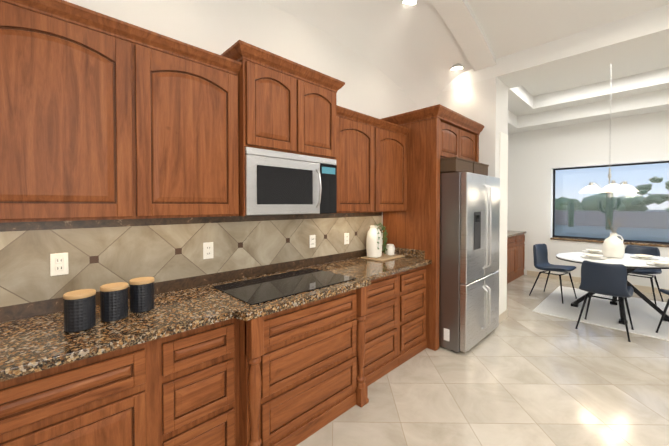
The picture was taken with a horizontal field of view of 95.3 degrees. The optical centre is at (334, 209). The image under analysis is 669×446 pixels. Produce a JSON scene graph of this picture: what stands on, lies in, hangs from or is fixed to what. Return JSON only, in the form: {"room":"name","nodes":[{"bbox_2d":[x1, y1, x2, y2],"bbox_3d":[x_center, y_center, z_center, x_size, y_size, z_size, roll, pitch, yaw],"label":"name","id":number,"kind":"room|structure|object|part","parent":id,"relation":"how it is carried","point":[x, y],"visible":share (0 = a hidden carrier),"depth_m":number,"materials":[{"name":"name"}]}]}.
{"room":"kitchen","nodes":[
{"label":"kitchen","id":0,"kind":"room"},
{"bbox_2d":[2,0,418,322],"bbox_3d":[-0.312,-0.578,3.008,5.020,4.000,0.500,-1,1,-44],"label":"wall","id":1,"kind":"structure","parent":0,"point":[219,27],"depth_m":2.43,"materials":[{"name":"white paint"}]},
{"bbox_2d":[0,0,155,222],"bbox_3d":[-1.321,-0.429,1.439,0.721,0.953,0.338,-1,1,-44],"label":"upper cabinet","id":2,"kind":"object","parent":1,"relation":"attached to","point":[104,117],"depth_m":1.36,"materials":[{"name":"brown wood"}]},
{"bbox_2d":[0,212,381,322],"bbox_3d":[-0.612,0.275,2.373,3.214,0.483,0.010,-1,1,-44],"label":"backsplash","id":3,"kind":"structure","parent":1,"relation":"attached to","point":[166,254],"depth_m":1.91,"materials":[{"name":"tile"}]},
{"bbox_2d":[50,252,68,275],"bbox_3d":[-1.419,0.281,1.573,0.070,0.114,0.009,-1,1,-44],"label":"electrical outlet","id":4,"kind":"object","parent":3,"relation":"attached to","point":[58,263],"visible":1,"depth_m":1.57,"materials":[{"name":"white plastic"}]},
{"bbox_2d":[203,242,212,258],"bbox_3d":[-0.871,0.282,2.107,0.070,0.114,0.009,-1,1,-44],"label":"electrical outlet","id":5,"kind":"object","parent":3,"relation":"attached to","point":[207,250],"visible":1,"depth_m":2.10,"materials":[{"name":"white plastic"}]},
{"bbox_2d":[309,235,315,247],"bbox_3d":[-0.198,0.286,2.763,0.070,0.114,0.009,-1,1,-44],"label":"electrical outlet","id":6,"kind":"object","parent":3,"relation":"attached to","point":[312,240],"visible":1,"depth_m":2.76,"materials":[{"name":"white plastic"}]},
{"bbox_2d":[344,233,348,244],"bbox_3d":[0.124,0.291,3.077,0.070,0.114,0.009,-1,1,-44],"label":"electrical outlet","id":7,"kind":"object","parent":3,"relation":"attached to","point":[346,238],"visible":1,"depth_m":3.07,"materials":[{"name":"white plastic"}]},
{"bbox_2d":[156,33,243,217],"bbox_3d":[-0.940,-0.435,1.811,0.640,0.953,0.338,-1,1,-44],"label":"upper cabinet","id":8,"kind":"object","parent":1,"relation":"attached to","point":[200,157],"depth_m":1.73,"materials":[{"name":"brown wood"}]},
{"bbox_2d":[228,40,307,159],"bbox_3d":[-0.522,-0.707,2.171,0.464,0.615,0.398,-1,1,-44],"label":"upper cabinet","id":9,"kind":"object","parent":1,"relation":"attached to","point":[273,88],"depth_m":2.00,"materials":[{"name":"brown wood"}]},
{"bbox_2d":[245,147,336,215],"bbox_3d":[-0.381,-0.184,2.280,0.787,0.428,0.451,-1,1,-44],"label":"microwave","id":10,"kind":"object","parent":9,"relation":"attached to","point":[280,183],"visible":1,"depth_m":2.10,"materials":[{"name":"silver metal"}]},
{"bbox_2d":[308,68,339,159],"bbox_3d":[-0.277,-0.711,2.410,0.463,0.615,0.398,-1,1,-44],"label":"upper cabinet","id":11,"kind":"object","parent":1,"relation":"attached to","point":[323,111],"depth_m":2.32,"materials":[{"name":"brown wood"}]},
{"bbox_2d":[330,106,383,215],"bbox_3d":[0.105,-0.414,2.801,0.638,0.878,0.378,-1,1,-44],"label":"upper cabinet","id":12,"kind":"object","parent":1,"relation":"attached to","point":[360,166],"depth_m":2.72,"materials":[{"name":"brown wood"}]},
{"bbox_2d":[384,120,411,211],"bbox_3d":[0.443,-0.420,3.158,0.640,0.878,0.338,-1,1,-44],"label":"upper cabinet","id":13,"kind":"object","parent":1,"relation":"attached to","point":[397,138],"depth_m":3.13,"materials":[{"name":"brown wood"}]},
{"bbox_2d":[392,108,463,167],"bbox_3d":[1.028,-0.787,3.513,0.539,0.480,0.638,-1,1,-44],"label":"upper cabinet","id":14,"kind":"object","parent":1,"relation":"attached to","point":[437,134],"depth_m":3.16,"materials":[{"name":"brown wood"}]},
{"bbox_2d":[424,120,475,171],"bbox_3d":[1.333,-0.792,3.810,0.535,0.480,0.638,-1,1,-44],"label":"upper cabinet","id":15,"kind":"object","parent":1,"relation":"attached to","point":[469,128],"depth_m":3.60,"materials":[{"name":"brown wood"}]},
{"bbox_2d":[258,0,668,108],"bbox_3d":[2.052,-1.684,0.406,4.340,1.032,6.500,-1,1,-44],"label":"ceiling","id":16,"kind":"structure","parent":0,"point":[417,52],"depth_m":3.20,"materials":[{"name":"white paint"}]},
{"bbox_2d":[401,0,417,5],"bbox_3d":[0.757,-2.114,3.089,0.170,0.042,0.170,-1,1,-44],"label":"recessed light","id":17,"kind":"object","parent":16,"relation":"in","point":[414,2],"visible":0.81,"depth_m":3.08,"materials":[{"name":"white plastic"}]},
{"bbox_2d":[450,63,463,69],"bbox_3d":[1.552,-1.806,3.869,0.170,0.042,0.170,-1,1,-44],"label":"recessed light","id":18,"kind":"object","parent":16,"relation":"in","point":[458,66],"visible":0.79,"depth_m":3.82,"materials":[{"name":"white plastic"}]},
{"bbox_2d":[434,77,507,177],"bbox_3d":[1.796,-0.097,4.128,0.450,3.000,0.850,-1,1,-44],"label":"wall","id":19,"kind":"structure","parent":0,"point":[484,103],"depth_m":3.76,"materials":[{"name":"white paint"}]},
{"bbox_2d":[498,132,507,314],"bbox_3d":[2.140,0.173,3.865,0.290,2.270,0.011,-1,1,-44],"label":"trim","id":20,"kind":"structure","parent":19,"relation":"attached to","point":[503,170],"depth_m":3.85,"materials":[{"name":"white paint"}]},
{"bbox_2d":[499,309,507,322],"bbox_3d":[2.087,1.358,3.831,0.420,0.100,0.015,-1,1,-44],"label":"baseboard","id":21,"kind":"structure","parent":19,"relation":"attached to","point":[504,314],"depth_m":3.89,"materials":[{"name":"beige stone"}]},
{"bbox_2d":[296,275,668,445],"bbox_3d":[3.165,1.493,1.753,8.200,0.100,7.200,-1,1,-44],"label":"floor","id":22,"kind":"structure","parent":0,"point":[522,374],"depth_m":2.40,"materials":[{"name":"tile"}]},
{"bbox_2d":[0,318,239,445],"bbox_3d":[-1.141,1.011,1.475,1.185,0.873,0.573,-1,1,-44],"label":"base cabinet","id":23,"kind":"object","parent":22,"relation":"on","point":[183,388],"depth_m":1.35,"materials":[{"name":"brown wood"}]},
{"bbox_2d":[0,246,431,381],"bbox_3d":[-0.362,0.499,2.138,3.238,0.125,0.698,-1,1,-44],"label":"countertop","id":24,"kind":"structure","parent":23,"relation":"on","point":[35,344],"depth_m":1.48,"materials":[{"name":"stone"}]},
{"bbox_2d":[63,289,95,332],"bbox_3d":[-1.149,0.453,1.377,0.114,0.161,0.114,-1,1,-44],"label":"canister","id":25,"kind":"object","parent":24,"relation":"on","point":[79,310],"visible":1,"depth_m":1.34,"materials":[{"name":"black ceramic"}]},
{"bbox_2d":[100,282,127,321],"bbox_3d":[-1.083,0.451,1.499,0.114,0.161,0.114,-1,1,-44],"label":"canister","id":26,"kind":"object","parent":24,"relation":"on","point":[113,301],"visible":1,"depth_m":1.46,"materials":[{"name":"black ceramic"}]},
{"bbox_2d":[129,277,153,312],"bbox_3d":[-1.022,0.449,1.619,0.114,0.161,0.114,-1,1,-44],"label":"canister","id":27,"kind":"object","parent":24,"relation":"on","point":[141,294],"visible":1,"depth_m":1.58,"materials":[{"name":"black ceramic"}]},
{"bbox_2d":[213,268,355,305],"bbox_3d":[-0.330,0.517,2.167,0.865,0.006,0.525,-1,1,-44],"label":"cooktop","id":28,"kind":"object","parent":24,"relation":"in","point":[255,291],"visible":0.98,"depth_m":2.08,"materials":[{"name":"black glass"}]},
{"bbox_2d":[361,253,404,261],"bbox_3d":[0.511,0.496,3.207,0.410,0.014,0.270,-1,1,-44],"label":"decorative tray","id":29,"kind":"object","parent":24,"relation":"on","point":[383,257],"visible":0.81,"depth_m":3.13,"materials":[{"name":"beige wood"}]},
{"bbox_2d":[366,223,387,257],"bbox_3d":[0.449,0.314,3.155,0.218,0.351,0.218,-1,1,-44],"label":"vase","id":30,"kind":"object","parent":29,"relation":"on","point":[374,239],"visible":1,"depth_m":3.10,"materials":[{"name":"white ceramic"}]},
{"bbox_2d":[385,244,394,254],"bbox_3d":[0.611,0.430,3.296,0.140,0.115,0.100,-1,1,-44],"label":"mug","id":31,"kind":"object","parent":29,"relation":"on","point":[391,249],"visible":0.96,"depth_m":3.25,"materials":[{"name":"white ceramic"}]},
{"bbox_2d":[240,284,371,445],"bbox_3d":[-0.335,0.999,2.177,0.950,0.873,0.692,-1,1,-44],"label":"base cabinet","id":32,"kind":"object","parent":22,"relation":"on","point":[302,367],"depth_m":1.89,"materials":[{"name":"brown wood"}]},
{"bbox_2d":[371,264,431,382],"bbox_3d":[0.359,0.987,2.936,1.103,0.873,0.573,-1,1,-44],"label":"base cabinet","id":33,"kind":"object","parent":22,"relation":"on","point":[399,300],"depth_m":2.79,"materials":[{"name":"brown wood"}]},
{"bbox_2d":[439,172,499,352],"bbox_3d":[1.318,0.518,3.542,0.936,1.790,0.916,-1,1,-44],"label":"refrigerator","id":34,"kind":"object","parent":22,"relation":"on","point":[469,262],"visible":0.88,"depth_m":3.07,"materials":[{"name":"silver metal"}]},
{"bbox_2d":[440,157,488,175],"bbox_3d":[1.313,-0.455,3.532,0.891,0.154,0.596,-1,1,-44],"label":"wicker basket","id":35,"kind":"object","parent":34,"relation":"on","point":[452,164],"visible":0.4,"depth_m":3.13,"materials":[{"name":"brown wicker"}]},
{"bbox_2d":[507,234,524,283],"bbox_3d":[3.328,0.933,6.194,1.245,0.873,0.647,-1,1,-44],"label":"base cabinet","id":36,"kind":"object","parent":22,"relation":"on","point":[515,256],"visible":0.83,"depth_m":5.94,"materials":[{"name":"brown wood"}]},
{"bbox_2d":[507,230,525,237],"bbox_3d":[3.331,0.427,6.175,1.255,0.135,0.667,-1,1,-44],"label":"countertop","id":37,"kind":"structure","parent":36,"relation":"on","point":[511,233],"depth_m":6.11,"materials":[{"name":"stone"}]},
{"bbox_2d":[533,286,668,340],"bbox_3d":[4.216,1.400,4.005,1.850,0.010,2.360,-1,1,-44],"label":"rug","id":38,"kind":"object","parent":22,"relation":"on","point":[645,317],"visible":0.89,"depth_m":4.17,"materials":[{"name":"white fabric"}]},
{"bbox_2d":[529,244,576,302],"bbox_3d":[3.451,0.973,4.829,0.472,0.816,0.506,-1,1,-30],"label":"chair","id":39,"kind":"object","parent":38,"relation":"on","point":[540,255],"visible":1,"depth_m":4.87,"materials":[{"name":"blue fabric"}]},
{"bbox_3d":[3.450,0.759,4.827,0.480,0.405,0.525,-1,1,-30],"label":"seat","id":40,"kind":"part","parent":39,"relation":"part of","materials":[{"name":"blue fabric"}]},
{"bbox_2d":[575,260,633,341],"bbox_3d":[3.166,0.994,3.564,0.506,0.816,0.472,-1,1,-41],"label":"chair","id":41,"kind":"object","parent":38,"relation":"on","point":[604,279],"visible":1,"depth_m":3.42,"materials":[{"name":"blue fabric"}]},
{"bbox_3d":[3.164,0.780,3.558,0.525,0.405,0.480,-1,1,-41],"label":"seat","id":42,"kind":"part","parent":41,"relation":"part of","materials":[{"name":"blue fabric"}]},
{"bbox_2d":[556,252,668,324],"bbox_3d":[3.825,1.023,4.106,1.288,0.742,1.301,-1,1,-44],"label":"dining table","id":43,"kind":"object","parent":38,"relation":"on","point":[631,264],"visible":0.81,"depth_m":3.96,"materials":[{"name":"white"}]},
{"bbox_2d":[582,249,601,252],"bbox_3d":[3.909,0.623,4.592,0.280,0.042,0.280,-1,1,-44],"label":"plate","id":44,"kind":"object","parent":43,"relation":"on","point":[593,250],"visible":0.94,"depth_m":4.58,"materials":[{"name":"white ceramic"}]},
{"bbox_2d":[581,254,607,258],"bbox_3d":[3.495,0.631,4.109,0.280,0.042,0.280,-1,1,-44],"label":"plate","id":45,"kind":"object","parent":43,"relation":"on","point":[592,256],"visible":1,"depth_m":4.09,"materials":[{"name":"white ceramic"}]},
{"bbox_2d":[602,218,624,257],"bbox_3d":[3.819,0.378,4.173,0.230,0.545,0.230,-1,1,-44],"label":"jug","id":46,"kind":"object","parent":43,"relation":"on","point":[613,246],"visible":1,"depth_m":4.11,"materials":[{"name":"white ceramic"}]},
{"bbox_2d":[630,254,658,259],"bbox_3d":[4.155,0.631,4.089,0.280,0.042,0.280,-1,1,-44],"label":"plate","id":47,"kind":"object","parent":43,"relation":"on","point":[644,256],"visible":1,"depth_m":4.07,"materials":[{"name":"white ceramic"}]},
{"bbox_2d":[646,261,668,266],"bbox_3d":[3.879,0.639,3.603,0.280,0.042,0.280,-1,1,-44],"label":"plate","id":48,"kind":"object","parent":43,"relation":"on","point":[661,263],"visible":1,"depth_m":3.61,"materials":[{"name":"white ceramic"}]},
{"bbox_2d":[625,245,663,305],"bbox_3d":[4.648,0.976,4.650,0.506,0.816,0.472,-1,1,-36],"label":"chair","id":49,"kind":"object","parent":38,"relation":"on","point":[645,250],"visible":0.52,"depth_m":4.62,"materials":[{"name":"blue fabric"}]},
{"bbox_3d":[4.650,0.762,4.648,0.525,0.405,0.480,-1,1,-36],"label":"seat","id":50,"kind":"part","parent":49,"relation":"part of","materials":[{"name":"blue fabric"}]},
{"bbox_2d":[655,289,668,332],"bbox_3d":[3.924,0.999,3.261,0.472,0.816,0.506,0,1,-6],"label":"chair","id":51,"kind":"object","parent":38,"relation":"on","point":[664,291],"visible":1,"depth_m":3.44,"materials":[{"name":"black metal"}]},
{"bbox_3d":[3.924,0.785,3.255,0.480,0.405,0.525,0,1,-6],"label":"seat","id":52,"kind":"part","parent":51,"relation":"part of","materials":[{"name":"blue fabric"}]},
{"bbox_2d":[441,4,668,133],"bbox_3d":[4.712,-2.082,3.201,3.380,1.000,6.800,-1,1,-44],"label":"ceiling","id":53,"kind":"structure","parent":0,"point":[564,81],"depth_m":4.36,"materials":[{"name":"white paint"}]},
{"bbox_2d":[579,64,638,197],"bbox_3d":[3.767,-1.103,4.203,0.620,1.890,0.623,-1,1,-44],"label":"chandelier","id":54,"kind":"object","parent":53,"relation":"hanging from","point":[612,187],"visible":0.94,"depth_m":4.20,"materials":[{"name":"silver metal"}]},
{"bbox_2d":[507,110,668,288],"bbox_3d":[6.012,-0.603,4.493,0.250,4.000,6.800,-1,1,-44],"label":"wall","id":55,"kind":"structure","parent":0,"point":[536,158],"depth_m":5.92,"materials":[{"name":"white paint"}]},
{"bbox_2d":[527,270,668,295],"bbox_3d":[6.157,1.353,4.185,0.015,0.100,6.110,-1,1,-44],"label":"baseboard","id":56,"kind":"structure","parent":55,"relation":"attached to","point":[647,289],"depth_m":5.82,"materials":[{"name":"beige stone"}]},
{"bbox_2d":[550,237,668,247],"bbox_3d":[5.614,0.591,4.900,0.280,0.040,3.508,-1,1,-44],"label":"window sill","id":57,"kind":"structure","parent":55,"relation":"attached to","point":[624,242],"depth_m":5.50,"materials":[{"name":"wood"}]},
{"bbox_2d":[552,161,668,243],"bbox_3d":[5.675,-0.120,4.947,0.050,1.379,3.508,-1,1,-44],"label":"window","id":58,"kind":"structure","parent":55,"relation":"in","point":[554,190],"depth_m":5.66,"materials":[{"name":"clear glass"}]},
{"label":"outside","id":59,"kind":"structure","parent":0,"visible":0},
{"bbox_2d":[555,210,668,241],"bbox_3d":[65.474,1.070,52.834,152.250,0.250,140.000,-1,1,-44],"label":"ground","id":60,"kind":"structure","parent":59,"point":[560,230],"depth_m":19.99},
{"bbox_2d":[555,197,582,210],"bbox_3d":[22.321,0.012,30.448,4.995,2.618,4.033,-1,1,-44],"label":"bush","id":61,"kind":"object","parent":60,"relation":"on","point":[576,202],"depth_m":28.39,"materials":[{"name":"green plant"}]},
{"bbox_2d":[568,201,573,226],"bbox_3d":[19.737,0.350,25.425,0.420,2.100,0.399,-1,1,-44],"label":"saguaro","id":62,"kind":"object","parent":60,"relation":"on","point":[571,217],"depth_m":25.29,"materials":[{"name":"green plant"}]},
{"bbox_2d":[598,193,620,229],"bbox_3d":[20.048,0.003,22.233,0.420,2.900,1.253,-1,1,-44],"label":"saguaro","id":63,"kind":"object","parent":60,"relation":"on","point":[609,204],"depth_m":22.09,"materials":[{"name":"green plant"}]},
{"bbox_2d":[555,210,668,228],"bbox_3d":[11.855,0.529,36.599,0.440,1.370,48.400,-1,1,-44],"label":"wall","id":64,"kind":"structure","parent":60,"relation":"on","point":[631,218],"depth_m":24.69,"materials":[{"name":"beige"}]},
{"bbox_2d":[581,192,647,210],"bbox_3d":[27.568,-0.268,30.193,5.118,3.186,4.969,-1,1,-44],"label":"bush","id":65,"kind":"object","parent":60,"relation":"on","point":[592,205],"depth_m":29.50,"materials":[{"name":"green plant"}]},
{"bbox_2d":[631,176,668,206],"bbox_3d":[11.401,0.259,7.941,5.418,2.926,5.392,-1,1,-44],"label":"tree","id":66,"kind":"object","parent":60,"relation":"on","point":[652,199],"depth_m":10.24,"materials":[{"name":"green plant"}]}
]}

